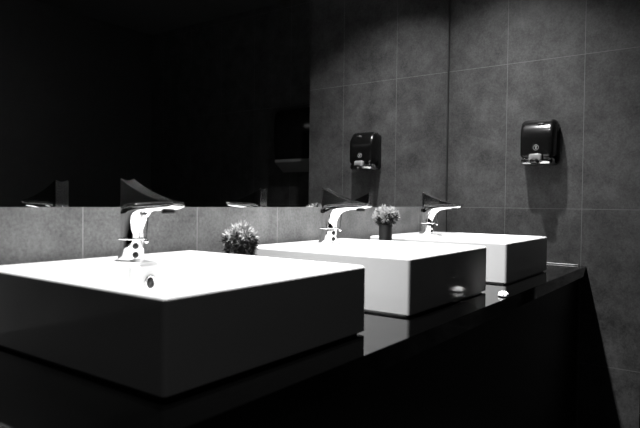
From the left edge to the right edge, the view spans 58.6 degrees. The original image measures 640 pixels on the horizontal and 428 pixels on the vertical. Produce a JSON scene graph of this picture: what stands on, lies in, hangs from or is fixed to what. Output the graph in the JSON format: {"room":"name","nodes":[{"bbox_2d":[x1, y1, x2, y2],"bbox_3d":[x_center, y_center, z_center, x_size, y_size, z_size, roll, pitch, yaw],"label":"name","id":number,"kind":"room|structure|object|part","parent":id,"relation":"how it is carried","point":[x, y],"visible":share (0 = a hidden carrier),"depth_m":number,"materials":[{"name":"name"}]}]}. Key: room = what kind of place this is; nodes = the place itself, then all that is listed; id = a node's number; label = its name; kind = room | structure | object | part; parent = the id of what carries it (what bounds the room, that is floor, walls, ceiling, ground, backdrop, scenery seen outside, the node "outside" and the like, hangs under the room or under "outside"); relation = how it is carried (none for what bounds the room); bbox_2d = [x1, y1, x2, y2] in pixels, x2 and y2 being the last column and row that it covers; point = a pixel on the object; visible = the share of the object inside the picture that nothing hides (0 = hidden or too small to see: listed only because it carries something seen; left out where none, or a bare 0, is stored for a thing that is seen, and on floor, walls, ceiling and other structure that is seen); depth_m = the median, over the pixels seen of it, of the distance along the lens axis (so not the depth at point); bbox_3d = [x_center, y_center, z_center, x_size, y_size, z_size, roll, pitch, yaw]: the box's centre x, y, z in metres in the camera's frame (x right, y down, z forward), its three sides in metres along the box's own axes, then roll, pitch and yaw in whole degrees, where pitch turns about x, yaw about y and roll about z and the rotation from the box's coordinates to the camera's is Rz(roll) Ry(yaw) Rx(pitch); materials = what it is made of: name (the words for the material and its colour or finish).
{"room":"public restroom","nodes":[
{"label":"public restroom","id":0,"kind":"room"},
{"bbox_2d":[447,0,639,427],"bbox_3d":[1.049,-0.164,2.769,0.973,2.460,0.450,2,1,36],"label":"wall","id":1,"kind":"structure","parent":0,"point":[575,64],"depth_m":2.46,"materials":[{"name":"grey tile"}]},
{"bbox_2d":[520,119,559,165],"bbox_3d":[0.949,-0.313,2.483,0.150,0.200,0.126,2,1,36],"label":"soap dispenser","id":2,"kind":"object","parent":1,"relation":"attached to","point":[540,139],"visible":1,"depth_m":2.46,"materials":[{"name":"black plastic"}]},
{"bbox_3d":[0.978,-0.309,2.522,0.150,0.188,0.030,2,1,36],"label":"plate","id":3,"kind":"part","parent":2,"relation":"part of","materials":[{"name":"black plastic"}]},
{"bbox_2d":[547,262,577,265],"bbox_3d":[0.873,0.213,2.619,0.580,0.005,0.005,2,1,36],"label":"trim","id":4,"kind":"structure","parent":1,"relation":"attached to","point":[547,262],"depth_m":2.48,"materials":[{"name":"plastic"}]},
{"bbox_3d":[0.558,1.158,0.527,2.865,0.100,4.684,2,1,36],"label":"floor","id":5,"kind":"structure","parent":0,"visible":0},
{"bbox_2d":[0,264,585,427],"bbox_3d":[-0.003,0.657,1.420,0.636,0.852,2.983,2,1,36],"label":"countertop","id":6,"kind":"structure","parent":5,"relation":"on","point":[484,359],"depth_m":1.13,"materials":[{"name":"black stone"}]},
{"bbox_2d":[0,250,364,397],"bbox_3d":[-0.263,0.166,1.085,0.515,0.136,0.497,2,1,36],"label":"washbasin","id":7,"kind":"object","parent":6,"relation":"in","point":[165,324],"visible":1,"depth_m":0.89,"materials":[{"name":"white ceramic"}]},
{"bbox_2d":[116,178,184,260],"bbox_3d":[-0.342,0.012,1.140,0.181,0.168,0.062,2,1,36],"label":"faucet","id":8,"kind":"object","parent":7,"relation":"on","point":[134,210],"visible":1,"depth_m":1.15,"materials":[{"name":"silver metal"}]},
{"bbox_3d":[-0.351,0.028,1.157,0.007,0.044,0.003,2,1,36],"label":"lift rod","id":9,"kind":"part","parent":8,"relation":"part of","materials":[{"name":"metal"}]},
{"bbox_3d":[-0.334,-0.035,1.134,0.162,0.073,0.036,2,1,36],"label":"lever","id":10,"kind":"part","parent":8,"relation":"part of","materials":[{"name":"silver metal"}]},
{"bbox_2d":[219,220,259,255],"bbox_3d":[-0.203,0.121,1.466,0.105,0.213,0.103,2,1,36],"label":"potted plant","id":11,"kind":"object","parent":6,"relation":"on","point":[233,241],"visible":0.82,"depth_m":1.44,"materials":[{"name":"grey plant"}]},
{"bbox_2d":[250,238,485,316],"bbox_3d":[0.141,0.160,1.641,0.515,0.136,0.497,2,1,36],"label":"washbasin","id":12,"kind":"object","parent":6,"relation":"in","point":[402,278],"visible":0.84,"depth_m":1.44,"materials":[{"name":"white ceramic"}]},
{"bbox_2d":[318,188,371,242],"bbox_3d":[0.072,0.005,1.711,0.181,0.168,0.062,2,1,36],"label":"faucet","id":13,"kind":"object","parent":12,"relation":"on","point":[331,210],"visible":1,"depth_m":1.72,"materials":[{"name":"silver metal"}]},
{"bbox_3d":[0.080,-0.042,1.705,0.162,0.073,0.036,2,1,36],"label":"lever","id":14,"kind":"part","parent":13,"relation":"part of","materials":[{"name":"silver metal"}]},
{"bbox_2d":[372,204,399,240],"bbox_3d":[0.227,0.091,1.999,0.099,0.260,0.102,2,1,36],"label":"potted plant","id":15,"kind":"object","parent":6,"relation":"on","point":[389,217],"visible":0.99,"depth_m":1.98,"materials":[{"name":"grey plant"}]},
{"bbox_3d":[0.228,0.682,1.266,0.020,0.812,2.963,2,1,36],"label":"apron panel","id":16,"kind":"part","parent":6,"relation":"part of","materials":[{"name":"black stone"}]},
{"bbox_2d":[370,232,546,283],"bbox_3d":[0.538,0.153,2.190,0.515,0.136,0.497,2,1,36],"label":"washbasin","id":17,"kind":"object","parent":6,"relation":"in","point":[509,258],"visible":0.51,"depth_m":2.00,"materials":[{"name":"white ceramic"}]},
{"bbox_2d":[419,193,462,233],"bbox_3d":[0.480,-0.002,2.275,0.181,0.168,0.062,2,1,36],"label":"faucet","id":18,"kind":"object","parent":17,"relation":"on","point":[428,212],"visible":1,"depth_m":2.28,"materials":[{"name":"silver metal"}]},
{"bbox_3d":[0.488,-0.049,2.268,0.162,0.073,0.036,2,1,36],"label":"lever","id":19,"kind":"part","parent":18,"relation":"part of","materials":[{"name":"silver metal"}]},
{"bbox_2d":[498,291,508,296],"bbox_3d":[0.517,0.225,1.611,0.031,0.016,0.040,1,1,13],"label":"crumpled tissue","id":20,"kind":"object","parent":6,"relation":"on","point":[501,293],"visible":1,"depth_m":1.60,"materials":[{"name":"white paper"}]},
{"bbox_3d":[-0.673,-0.149,1.125,0.114,2.460,4.234,2,1,36],"label":"wall","id":21,"kind":"structure","parent":0,"visible":0},
{"bbox_2d":[0,207,445,264],"bbox_3d":[-0.628,0.108,1.089,0.012,0.243,4.224,2,1,36],"label":"wall","id":22,"kind":"structure","parent":21,"relation":"attached to","point":[27,234],"depth_m":1.42,"materials":[{"name":"grey tile"}]},
{"bbox_2d":[0,0,448,206],"bbox_3d":[-0.503,-0.640,1.236,0.010,1.250,3.824,2,1,36],"label":"wall mirror","id":23,"kind":"object","parent":21,"relation":"attached to","point":[199,103],"visible":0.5,"depth_m":1.57,"materials":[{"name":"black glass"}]},
{"bbox_2d":[446,0,450,231],"bbox_3d":[0.623,-0.595,2.788,0.013,1.608,0.010,2,1,36],"label":"trim","id":24,"kind":"structure","parent":21,"relation":"attached to","point":[449,0],"depth_m":2.79,"materials":[{"name":"metal"}]}
]}

